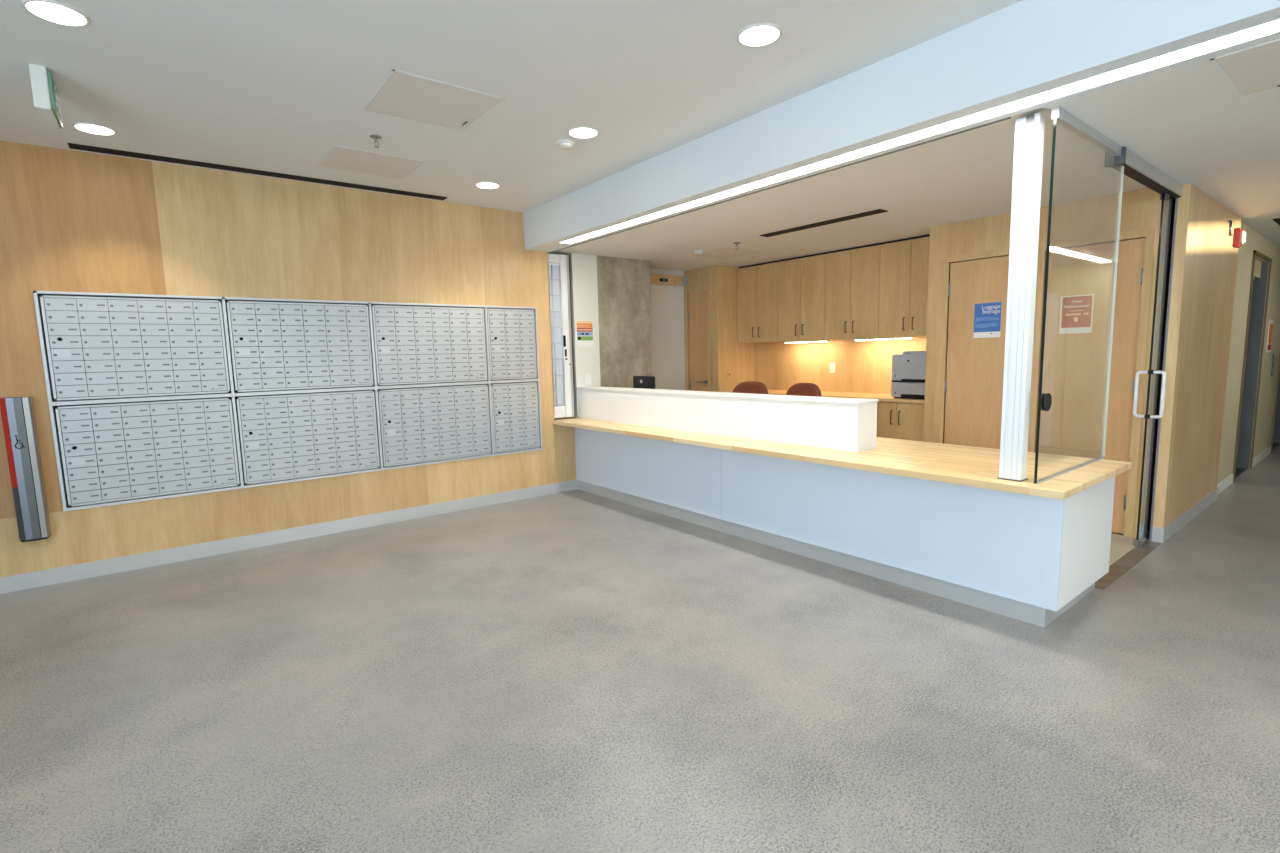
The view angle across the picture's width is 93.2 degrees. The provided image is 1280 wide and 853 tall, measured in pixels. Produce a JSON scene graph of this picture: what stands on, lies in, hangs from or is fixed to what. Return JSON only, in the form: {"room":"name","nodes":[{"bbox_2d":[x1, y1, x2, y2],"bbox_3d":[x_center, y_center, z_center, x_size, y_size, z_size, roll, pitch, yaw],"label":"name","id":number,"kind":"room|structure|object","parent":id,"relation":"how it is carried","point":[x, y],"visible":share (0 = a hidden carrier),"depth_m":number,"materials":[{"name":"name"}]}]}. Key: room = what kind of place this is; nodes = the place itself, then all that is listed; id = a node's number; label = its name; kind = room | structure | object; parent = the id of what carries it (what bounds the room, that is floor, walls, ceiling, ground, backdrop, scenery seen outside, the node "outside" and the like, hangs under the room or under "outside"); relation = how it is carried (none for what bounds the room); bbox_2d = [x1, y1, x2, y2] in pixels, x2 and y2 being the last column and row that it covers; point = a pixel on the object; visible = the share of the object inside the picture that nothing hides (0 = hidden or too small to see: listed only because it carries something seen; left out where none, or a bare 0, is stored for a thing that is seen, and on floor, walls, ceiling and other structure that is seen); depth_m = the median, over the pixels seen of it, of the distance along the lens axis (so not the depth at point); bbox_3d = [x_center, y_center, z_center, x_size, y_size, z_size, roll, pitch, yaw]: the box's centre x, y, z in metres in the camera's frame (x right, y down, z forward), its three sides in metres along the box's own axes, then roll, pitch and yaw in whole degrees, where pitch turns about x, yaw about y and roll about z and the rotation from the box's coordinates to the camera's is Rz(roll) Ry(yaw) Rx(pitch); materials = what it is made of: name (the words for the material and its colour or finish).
{"room":"reception lobby","nodes":[
{"label":"reception lobby","id":0,"kind":"room"},
{"bbox_2d":[0,140,575,576],"bbox_3d":[-3.347,-0.482,4.384,6.520,2.671,0.300,-7,9,-38],"label":"wall","id":1,"kind":"structure","parent":0,"point":[71,221],"depth_m":4.42,"materials":[{"name":"brown wood"}]},
{"bbox_2d":[0,397,51,541],"bbox_3d":[-3.853,0.269,3.799,0.135,0.903,0.109,-7,9,-38],"label":"bar","id":2,"kind":"object","parent":1,"relation":"attached to","point":[17,413],"visible":1,"depth_m":3.77,"materials":[{"name":"metal"}]},
{"bbox_2d":[38,294,230,401],"bbox_3d":[-3.450,-0.547,4.197,0.964,0.686,0.176,-7,9,-38],"label":"mailbox","id":3,"kind":"object","parent":1,"relation":"attached to","point":[97,347],"visible":1,"depth_m":4.11,"materials":[{"name":"metal"}]},
{"bbox_2d":[53,397,239,506],"bbox_3d":[-3.433,0.151,4.279,0.964,0.677,0.176,-7,9,-38],"label":"mailbox","id":4,"kind":"object","parent":1,"relation":"attached to","point":[109,452],"visible":1,"depth_m":4.19,"materials":[{"name":"metal"}]},
{"bbox_2d":[33,291,542,511],"bbox_3d":[-2.402,-0.310,4.964,3.535,1.415,0.046,-7,9,-38],"label":"trim","id":5,"kind":"structure","parent":1,"relation":"attached to","point":[488,382],"depth_m":4.57,"materials":[{"name":"silver metal"}]},
{"bbox_2d":[0,480,577,593],"bbox_3d":[-3.230,0.908,4.433,6.512,0.106,0.026,-7,9,-38],"label":"baseboard","id":6,"kind":"structure","parent":1,"relation":"attached to","point":[30,580],"depth_m":4.62,"materials":[{"name":"metal"}]},
{"bbox_2d":[225,300,373,392],"bbox_3d":[-2.671,-0.637,4.803,0.990,0.686,0.176,-7,9,-38],"label":"mailbox","id":7,"kind":"object","parent":1,"relation":"attached to","point":[275,345],"visible":1,"depth_m":4.71,"materials":[{"name":"metal"}]},
{"bbox_2d":[235,389,379,484],"bbox_3d":[-2.654,0.061,4.885,0.990,0.677,0.176,-7,9,-38],"label":"mailbox","id":8,"kind":"object","parent":1,"relation":"attached to","point":[296,435],"visible":1,"depth_m":4.80,"materials":[{"name":"metal"}]},
{"bbox_2d":[371,304,486,385],"bbox_3d":[-1.877,-0.729,5.420,1.002,0.686,0.176,-7,9,-38],"label":"mailbox","id":9,"kind":"object","parent":1,"relation":"attached to","point":[413,344],"visible":1,"depth_m":5.34,"materials":[{"name":"metal"}]},
{"bbox_2d":[377,384,490,466],"bbox_3d":[-1.860,-0.031,5.503,1.002,0.677,0.176,-7,9,-38],"label":"mailbox","id":10,"kind":"object","parent":1,"relation":"attached to","point":[434,423],"visible":0.99,"depth_m":5.42,"materials":[{"name":"metal"}]},
{"bbox_2d":[487,308,536,380],"bbox_3d":[-1.272,-0.799,5.890,0.509,0.686,0.176,-7,9,-38],"label":"mailbox","id":11,"kind":"object","parent":1,"relation":"attached to","point":[511,332],"visible":0.98,"depth_m":5.83,"materials":[{"name":"metal"}]},
{"bbox_2d":[491,381,539,452],"bbox_3d":[-1.255,-0.101,5.973,0.509,0.677,0.176,-7,9,-38],"label":"mailbox","id":12,"kind":"object","parent":1,"relation":"attached to","point":[515,416],"visible":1,"depth_m":5.91,"materials":[{"name":"metal"}]},
{"bbox_2d":[0,0,1021,212],"bbox_3d":[-0.777,-1.481,0.435,6.117,0.120,9.500,-7,9,-38],"label":"ceiling","id":13,"kind":"structure","parent":0,"point":[264,85],"depth_m":2.91,"materials":[{"name":"paint"}]},
{"bbox_2d":[29,64,62,130],"bbox_3d":[-2.840,-1.570,2.906,0.077,0.187,0.330,-7,9,-38],"label":"exit sign","id":14,"kind":"object","parent":13,"relation":"attached to","point":[46,99],"visible":1,"depth_m":2.79,"materials":[{"name":"white paint"}]},
{"bbox_2d":[21,0,90,26],"bbox_3d":[-2.273,-1.610,2.359,0.196,0.006,0.196,-7,9,-38],"label":"recessed light","id":15,"kind":"object","parent":13,"relation":"in","point":[55,12],"visible":1,"depth_m":2.35,"materials":[{"name":"white paint"}]},
{"bbox_2d":[72,122,116,135],"bbox_3d":[-3.166,-1.726,3.515,0.196,0.006,0.196,-7,9,-38],"label":"recessed light","id":16,"kind":"object","parent":13,"relation":"in","point":[91,128],"visible":1,"depth_m":3.50,"materials":[{"name":"white paint"}]},
{"bbox_2d":[68,143,446,199],"bbox_3d":[-2.615,-1.854,4.489,2.380,0.006,0.105,-7,9,-38],"label":"ceiling vent","id":17,"kind":"object","parent":13,"relation":"in","point":[71,145],"visible":1,"depth_m":4.32,"materials":[{"name":"black metal"}]},
{"bbox_2d":[317,145,425,179],"bbox_3d":[-1.889,-1.846,4.261,0.600,0.002,0.530,-7,9,-38],"label":"access panel","id":18,"kind":"object","parent":13,"relation":"attached to","point":[339,158],"visible":1,"depth_m":4.24,"materials":[{"name":"paint"}]},
{"bbox_2d":[370,135,381,147],"bbox_3d":[-1.631,-1.760,3.745,0.072,0.063,0.072,-7,9,-38],"label":"sprinkler head","id":19,"kind":"object","parent":13,"relation":"attached to","point":[376,137],"visible":1,"depth_m":3.74},
{"bbox_2d":[361,69,504,132],"bbox_3d":[-1.130,-1.746,3.292,0.585,0.009,0.594,-7,9,-38],"label":"access panel","id":20,"kind":"object","parent":13,"relation":"attached to","point":[405,96],"visible":1,"depth_m":3.26,"materials":[{"name":"paint"}]},
{"bbox_2d":[475,182,499,188],"bbox_3d":[-1.218,-1.929,4.846,0.196,0.006,0.196,-7,9,-38],"label":"recessed light","id":21,"kind":"object","parent":13,"relation":"in","point":[485,185],"visible":1,"depth_m":4.84,"materials":[{"name":"white paint"}]},
{"bbox_2d":[556,139,574,149],"bbox_3d":[-0.481,-1.819,3.918,0.115,0.040,0.115,-3,7,-15],"label":"smoke detector","id":22,"kind":"object","parent":13,"relation":"attached to","point":[564,144],"visible":1,"depth_m":3.88,"materials":[{"name":"white paint"}]},
{"bbox_2d":[567,126,598,138],"bbox_3d":[-0.351,-1.820,3.752,0.196,0.006,0.196,-7,9,-38],"label":"recessed light","id":23,"kind":"object","parent":13,"relation":"in","point":[582,132],"visible":1,"depth_m":3.74,"materials":[{"name":"white paint"}]},
{"bbox_2d":[737,23,781,46],"bbox_3d":[0.522,-1.710,2.650,0.196,0.006,0.196,-7,9,-38],"label":"recessed light","id":24,"kind":"object","parent":13,"relation":"in","point":[760,34],"visible":1,"depth_m":2.64,"materials":[{"name":"white paint"}]},
{"bbox_2d":[566,253,600,417],"bbox_3d":[-0.788,-0.577,6.502,0.620,2.455,0.370,-7,9,-38],"label":"wall","id":25,"kind":"structure","parent":0,"point":[583,267],"depth_m":6.38,"materials":[{"name":"white paint"}]},
{"bbox_2d":[576,320,592,346],"bbox_3d":[-0.581,-0.982,6.385,0.202,0.275,0.006,-7,9,-38],"label":"notice","id":26,"kind":"object","parent":25,"relation":"attached to","point":[584,328],"visible":1,"depth_m":6.38,"materials":[{"name":"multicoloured paper"}]},
{"bbox_2d":[585,374,590,384],"bbox_3d":[-0.550,-0.504,6.452,0.072,0.116,0.014,-7,9,-38],"label":"light switch","id":27,"kind":"object","parent":25,"relation":"attached to","point":[587,376],"visible":1,"depth_m":6.45,"materials":[{"name":"white plastic"}]},
{"bbox_2d":[597,255,651,387],"bbox_3d":[-0.314,-0.646,6.986,0.730,2.455,0.548,-7,9,-38],"label":"wall","id":28,"kind":"structure","parent":0,"point":[624,285],"depth_m":6.69,"materials":[{"name":"grey concrete"}]},
{"bbox_2d":[0,444,1279,852],"bbox_3d":[3.889,0.777,4.981,18.600,0.104,10.500,-7,9,-38],"label":"floor","id":29,"kind":"structure","parent":0,"point":[573,671],"depth_m":2.48,"materials":[{"name":"concrete"}]},
{"bbox_2d":[732,381,767,393],"bbox_3d":[1.015,0.089,6.282,0.621,1.090,0.636,5,9,43],"label":"office chair","id":30,"kind":"object","parent":29,"relation":"on","point":[753,387],"visible":0.15,"depth_m":6.37,"materials":[{"name":"red fabric"}]},
{"bbox_2d":[786,383,821,396],"bbox_3d":[1.402,0.137,5.800,0.636,1.090,0.621,-5,8,-31],"label":"office chair","id":31,"kind":"object","parent":29,"relation":"on","point":[799,389],"visible":0.09,"depth_m":5.84,"materials":[{"name":"red fabric"}]},
{"bbox_2d":[574,427,1114,627],"bbox_3d":[0.996,0.444,4.902,0.815,0.719,4.394,-7,9,-38],"label":"reception desk","id":32,"kind":"object","parent":29,"relation":"on","point":[1023,557],"depth_m":3.64,"materials":[{"name":"laminate"}]},
{"bbox_2d":[553,417,1131,499],"bbox_3d":[0.808,0.072,4.859,1.046,0.038,4.770,-7,9,-38],"label":"countertop","id":33,"kind":"structure","parent":32,"relation":"on","point":[972,466],"depth_m":3.54,"materials":[{"name":"wood"}]},
{"bbox_2d":[548,253,574,417],"bbox_3d":[-0.861,-0.922,6.275,0.258,1.649,0.262,-7,9,-38],"label":"window","id":34,"kind":"structure","parent":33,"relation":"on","point":[559,277],"depth_m":6.19,"materials":[{"name":"white metal"}]},
{"bbox_2d":[633,376,654,388],"bbox_3d":[0.045,-0.306,6.247,0.200,0.427,0.330,-7,9,-38],"label":"monitor","id":35,"kind":"object","parent":33,"relation":"on","point":[646,382],"visible":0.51,"depth_m":6.18,"materials":[{"name":"grey plastic"}]},
{"bbox_2d":[577,386,878,451],"bbox_3d":[0.446,-0.135,5.174,0.236,0.322,3.298,-7,9,-38],"label":"ledge","id":36,"kind":"object","parent":33,"relation":"on","point":[845,424],"visible":1,"depth_m":4.56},
{"bbox_2d":[997,113,1044,481],"bbox_3d":[1.803,-0.576,2.863,0.092,1.679,0.105,-7,9,-38],"label":"post","id":37,"kind":"object","parent":33,"relation":"on","point":[1029,130],"visible":1,"depth_m":2.83,"materials":[{"name":"metal"}]},
{"bbox_2d":[1033,107,1123,483],"bbox_3d":[2.236,-0.610,3.059,1.007,1.679,0.028,-7,9,-38],"label":"glass wall","id":38,"kind":"structure","parent":33,"relation":"on","point":[1061,116],"depth_m":2.84,"materials":[{"name":"glass"}]},
{"bbox_2d":[876,401,923,440],"bbox_3d":[2.664,0.188,6.000,0.573,0.892,0.597,-7,9,-38],"label":"base cabinet","id":39,"kind":"object","parent":29,"relation":"on","point":[895,420],"visible":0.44,"depth_m":5.77,"materials":[{"name":"brown wood"}]},
{"bbox_2d":[723,389,924,403],"bbox_3d":[2.060,-0.349,6.724,0.580,0.030,2.571,-7,9,-38],"label":"countertop","id":40,"kind":"structure","parent":39,"relation":"on","point":[882,397],"depth_m":6.27,"materials":[{"name":"brown wood"}]},
{"bbox_2d":[891,351,925,398],"bbox_3d":[2.714,-0.504,5.848,0.394,0.452,0.400,-7,9,-38],"label":"printer","id":41,"kind":"object","parent":40,"relation":"on","point":[909,367],"visible":0.55,"depth_m":5.75,"materials":[{"name":"grey plastic"}]},
{"bbox_2d":[891,382,924,396],"bbox_3d":[2.723,-0.364,5.869,0.380,0.145,0.400,-7,9,-38],"label":"tray","id":42,"kind":"object","parent":41,"relation":"on","point":[898,389],"depth_m":5.77,"materials":[{"name":"grey plastic"}]},
{"bbox_2d":[892,369,925,379],"bbox_3d":[2.567,-0.492,5.734,0.008,0.100,0.380,-7,9,-38],"label":"tray","id":43,"kind":"object","parent":41,"relation":"on","point":[897,374],"depth_m":5.75,"materials":[{"name":"grey plastic"}]},
{"bbox_2d":[650,268,684,389],"bbox_3d":[0.127,-0.735,7.649,2.180,2.455,0.120,-7,9,-38],"label":"wall","id":44,"kind":"structure","parent":0,"point":[667,301],"depth_m":7.71,"materials":[{"name":"white paint"}]},
{"bbox_2d":[650,273,686,285],"bbox_3d":[0.291,-1.832,7.544,0.750,0.120,0.075,-7,9,-38],"label":"sign","id":45,"kind":"object","parent":44,"relation":"attached to","point":[660,279],"depth_m":7.56,"materials":[{"name":"brown wood"}]},
{"bbox_2d":[684,265,753,391],"bbox_3d":[1.045,-0.787,7.908,0.690,2.455,0.600,-7,9,-38],"label":"wall","id":46,"kind":"structure","parent":0,"point":[726,354],"depth_m":7.53,"materials":[{"name":"brown wood"}]},
{"bbox_2d":[685,286,710,391],"bbox_3d":[0.747,-0.645,7.747,0.101,2.225,0.445,-7,9,-38],"label":"door","id":47,"kind":"structure","parent":46,"relation":"in","point":[698,367],"depth_m":7.70,"materials":[{"name":"brown wood"}]},
{"bbox_2d":[727,370,730,378],"bbox_3d":[1.119,-0.653,7.588,0.072,0.116,0.014,-7,9,-38],"label":"light switch","id":48,"kind":"object","parent":46,"relation":"attached to","point":[728,371],"visible":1,"depth_m":7.58,"materials":[{"name":"beige plastic"}]},
{"bbox_2d":[754,336,926,393],"bbox_3d":[2.338,-0.693,6.855,0.080,2.455,2.660,-7,9,-38],"label":"wall","id":49,"kind":"structure","parent":0,"point":[865,366],"depth_m":6.94,"materials":[{"name":"brown wood"}]},
{"bbox_2d":[737,262,777,342],"bbox_3d":[1.530,-1.493,7.414,0.363,0.920,0.639,-7,9,-38],"label":"upper cabinet","id":50,"kind":"object","parent":49,"relation":"attached to","point":[757,286],"visible":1,"depth_m":7.31,"materials":[{"name":"brown wood"}]},
{"bbox_2d":[778,254,839,341],"bbox_3d":[1.924,-1.443,6.914,0.363,0.920,0.636,-7,9,-38],"label":"upper cabinet","id":51,"kind":"object","parent":49,"relation":"attached to","point":[801,281],"visible":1,"depth_m":6.81,"materials":[{"name":"brown wood"}]},
{"bbox_2d":[784,340,827,342],"bbox_3d":[1.911,-0.981,6.994,0.070,0.022,0.570,-7,9,-38],"label":"light","id":52,"kind":"object","parent":51,"relation":"attached to","point":[810,340],"visible":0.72,"depth_m":6.97,"materials":[{"name":"plastic"}]},
{"bbox_2d":[830,363,834,372],"bbox_3d":[2.208,-0.674,6.952,0.010,0.116,0.072,-7,9,-38],"label":"outlet","id":53,"kind":"object","parent":49,"relation":"attached to","point":[832,365],"visible":1,"depth_m":6.95,"materials":[{"name":"white plastic"}]},
{"bbox_2d":[739,234,929,268],"bbox_3d":[2.135,-1.887,6.628,0.300,0.019,2.559,-7,9,-38],"label":"trim panel","id":54,"kind":"object","parent":49,"relation":"attached to","point":[929,234],"visible":0.21,"depth_m":6.40,"materials":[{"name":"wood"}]},
{"bbox_2d":[824,245,880,339],"bbox_3d":[2.319,-1.393,6.414,0.363,0.920,0.638,-7,9,-38],"label":"upper cabinet","id":55,"kind":"object","parent":49,"relation":"attached to","point":[852,277],"visible":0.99,"depth_m":6.30,"materials":[{"name":"brown wood"}]},
{"bbox_2d":[854,336,912,340],"bbox_3d":[2.501,-0.906,6.247,0.070,0.022,0.620,-7,9,-38],"label":"light","id":56,"kind":"object","parent":55,"relation":"attached to","point":[911,337],"visible":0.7,"depth_m":6.20,"materials":[{"name":"plastic"}]},
{"bbox_2d":[855,338,911,340],"bbox_3d":[2.502,-0.898,6.248,0.048,0.004,0.596,-7,9,-38],"label":"diffuser","id":57,"kind":"object","parent":56,"relation":"attached to","point":[861,339],"depth_m":6.26,"materials":[{"name":"white plastic"}]},
{"bbox_2d":[878,236,929,337],"bbox_3d":[2.714,-1.343,5.913,0.363,0.920,0.638,-7,9,-38],"label":"upper cabinet","id":58,"kind":"object","parent":49,"relation":"attached to","point":[904,265],"visible":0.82,"depth_m":5.87,"materials":[{"name":"brown wood"}]},
{"bbox_2d":[523,0,1279,252],"bbox_3d":[1.741,-1.601,2.410,0.278,0.464,9.500,-7,9,-38],"label":"bulkhead","id":59,"kind":"structure","parent":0,"point":[1024,48],"depth_m":2.79,"materials":[{"name":"paint"}]},
{"bbox_2d":[559,18,1279,243],"bbox_3d":[1.476,-1.416,2.807,0.119,0.020,7.020,-7,9,-38],"label":"recessed light","id":60,"kind":"object","parent":59,"relation":"in","point":[1271,27],"visible":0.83,"depth_m":2.67,"materials":[{"name":"glowing white diffuser plastic"},{"name":"aluminium"}]},
{"bbox_2d":[549,38,1279,270],"bbox_3d":[6.340,-2.207,6.616,12.205,0.464,10.500,-7,9,-38],"label":"ceiling","id":61,"kind":"structure","parent":0,"point":[968,175],"depth_m":3.85,"materials":[{"name":"paint"}]},
{"bbox_2d":[694,250,703,254],"bbox_3d":[0.610,-1.798,6.263,0.110,0.040,0.110,-7,9,-38],"label":"smoke detector","id":62,"kind":"object","parent":61,"relation":"attached to","point":[697,252],"visible":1,"depth_m":6.23,"materials":[{"name":"white paint"}]},
{"bbox_2d":[689,247,764,258],"bbox_3d":[0.912,-1.849,6.465,0.590,0.002,0.590,-7,9,-38],"label":"access panel","id":63,"kind":"object","parent":61,"relation":"attached to","point":[724,252],"visible":1,"depth_m":6.45,"materials":[{"name":"paint"}]},
{"bbox_2d":[549,117,1010,252],"bbox_3d":[0.385,-1.592,4.400,0.020,0.048,4.210,-7,9,-38],"label":"ceiling track","id":64,"kind":"object","parent":61,"relation":"attached to","point":[1004,119],"visible":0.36,"depth_m":3.54,"materials":[{"name":"white metal"}]},
{"bbox_2d":[760,209,887,236],"bbox_3d":[1.498,-1.697,5.083,0.115,0.006,1.180,-7,9,-38],"label":"ceiling vent","id":65,"kind":"object","parent":61,"relation":"in","point":[877,211],"visible":1,"depth_m":5.01,"materials":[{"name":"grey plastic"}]},
{"bbox_2d":[1104,146,1182,200],"bbox_3d":[3.090,-1.504,3.663,1.437,0.085,0.084,-7,9,-38],"label":"door track","id":66,"kind":"object","parent":61,"relation":"attached to","point":[1136,168],"visible":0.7,"depth_m":3.50,"materials":[{"name":"metal"}]},
{"bbox_2d":[1210,39,1279,97],"bbox_3d":[2.517,-1.354,2.184,0.590,0.009,0.590,-7,9,-38],"label":"access panel","id":67,"kind":"object","parent":61,"relation":"attached to","point":[1254,70],"visible":1,"depth_m":2.31,"materials":[{"name":"paint"}]},
{"bbox_2d":[1273,218,1279,224],"bbox_3d":[6.255,-1.871,5.797,2.000,0.006,0.070,-7,9,-38],"label":"ceiling vent","id":68,"kind":"object","parent":61,"relation":"in","point":[1277,220],"visible":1,"depth_m":5.27,"materials":[{"name":"grey plastic"}]},
{"bbox_2d":[943,238,1140,533],"bbox_3d":[3.166,-0.349,4.872,0.050,2.200,1.400,-7,9,-38],"label":"door frame","id":69,"kind":"structure","parent":0,"point":[1140,238],"depth_m":5.36,"materials":[{"name":"brown wood"}]},
{"bbox_2d":[923,188,1161,536],"bbox_3d":[3.333,-0.503,5.050,0.658,2.455,1.595,-7,9,-38],"label":"wall","id":70,"kind":"structure","parent":0,"point":[1141,208],"depth_m":4.60,"materials":[{"name":"brown wood"}]},
{"bbox_2d":[933,243,1040,451],"bbox_3d":[2.880,-0.362,5.106,0.107,2.183,0.780,-7,9,-38],"label":"door","id":71,"kind":"structure","parent":70,"relation":"in","point":[973,385],"depth_m":5.16,"materials":[{"name":"brown wood"}]},
{"bbox_2d":[974,302,1001,337],"bbox_3d":[2.889,-0.883,5.035,0.006,0.284,0.208,-7,9,-38],"label":"notice","id":72,"kind":"object","parent":71,"relation":"attached to","point":[987,316],"visible":1,"depth_m":5.03,"materials":[{"name":"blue paper"}]},
{"bbox_2d":[975,317,999,327],"bbox_3d":[2.888,-0.866,5.035,0.001,0.084,0.190,-7,9,-38],"label":"print","id":73,"kind":"object","parent":72,"relation":"attached to","point":[980,322],"depth_m":5.03,"materials":[{"name":"blue paper"}]},
{"bbox_2d":[1030,193,1175,546],"bbox_3d":[3.448,-0.394,4.511,0.655,2.361,0.848,-7,9,-38],"label":"door","id":74,"kind":"structure","parent":70,"relation":"in","point":[1075,365],"depth_m":4.44,"materials":[{"name":"brown wood"}]},
{"bbox_2d":[1059,294,1093,333],"bbox_3d":[3.274,-0.842,4.545,0.006,0.280,0.206,-7,9,-38],"label":"notice","id":75,"kind":"object","parent":74,"relation":"attached to","point":[1076,313],"visible":1,"depth_m":4.54,"materials":[{"name":"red paper"}]},
{"bbox_2d":[1066,310,1087,321],"bbox_3d":[3.277,-0.830,4.540,0.001,0.083,0.143,-7,9,-38],"label":"print","id":76,"kind":"object","parent":75,"relation":"attached to","point":[1071,315],"depth_m":4.54,"materials":[{"name":"red paper"}]},
{"bbox_2d":[1139,198,1177,540],"bbox_3d":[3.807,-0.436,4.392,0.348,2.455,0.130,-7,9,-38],"label":"door frame","id":77,"kind":"structure","parent":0,"point":[1172,203],"depth_m":4.36,"materials":[{"name":"black metal"}]},
{"bbox_2d":[1153,184,1279,527],"bbox_3d":[7.488,-0.847,7.221,9.908,2.433,0.183,-7,9,-38],"label":"wall","id":78,"kind":"structure","parent":0,"point":[1205,260],"depth_m":4.69,"materials":[{"name":"brown wood"}]},
{"bbox_2d":[1151,446,1270,542],"bbox_3d":[5.761,0.521,5.912,5.352,0.106,0.063,-7,9,-38],"label":"baseboard","id":79,"kind":"structure","parent":78,"relation":"attached to","point":[1161,535],"depth_m":4.82,"materials":[{"name":"metal"}]},
{"bbox_2d":[1228,220,1232,235],"bbox_3d":[4.669,-1.569,4.790,0.040,0.120,0.029,-7,9,-38],"label":"pull cord","id":80,"kind":"object","parent":78,"relation":"attached to","point":[1229,221],"visible":1,"depth_m":4.78,"materials":[{"name":"metal"}]},
{"bbox_2d":[1232,228,1245,247],"bbox_3d":[4.932,-1.552,4.978,0.140,0.150,0.062,-7,9,-38],"label":"fire alarm horn","id":81,"kind":"object","parent":78,"relation":"attached to","point":[1239,236],"visible":1,"depth_m":4.95,"materials":[{"name":"red plastic"}]},
{"bbox_2d":[1233,250,1271,482],"bbox_3d":[6.237,-0.611,6.262,1.050,2.250,0.156,-7,9,-38],"label":"elevator door","id":82,"kind":"structure","parent":78,"relation":"in","point":[1259,274],"depth_m":6.49,"materials":[{"name":"metal"}]},
{"bbox_2d":[1266,320,1273,352],"bbox_3d":[7.080,-1.013,6.803,0.270,0.360,0.007,-7,9,-38],"label":"notice","id":83,"kind":"object","parent":78,"relation":"attached to","point":[1270,329],"visible":1,"depth_m":6.78,"materials":[{"name":"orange paper"}]},
{"bbox_2d":[1270,354,1274,375],"bbox_3d":[7.377,-0.718,7.062,0.140,0.260,0.015,-7,9,-38],"label":"panel","id":84,"kind":"object","parent":78,"relation":"attached to","point":[1272,356],"visible":1,"depth_m":7.03,"materials":[{"name":"metal"}]},
{"bbox_2d":[1270,355,1279,452],"bbox_3d":[8.218,-0.841,7.802,1.110,2.250,0.156,-7,9,-38],"label":"elevator door","id":85,"kind":"structure","parent":78,"relation":"in","point":[1275,437],"depth_m":8.15,"materials":[{"name":"metal"}]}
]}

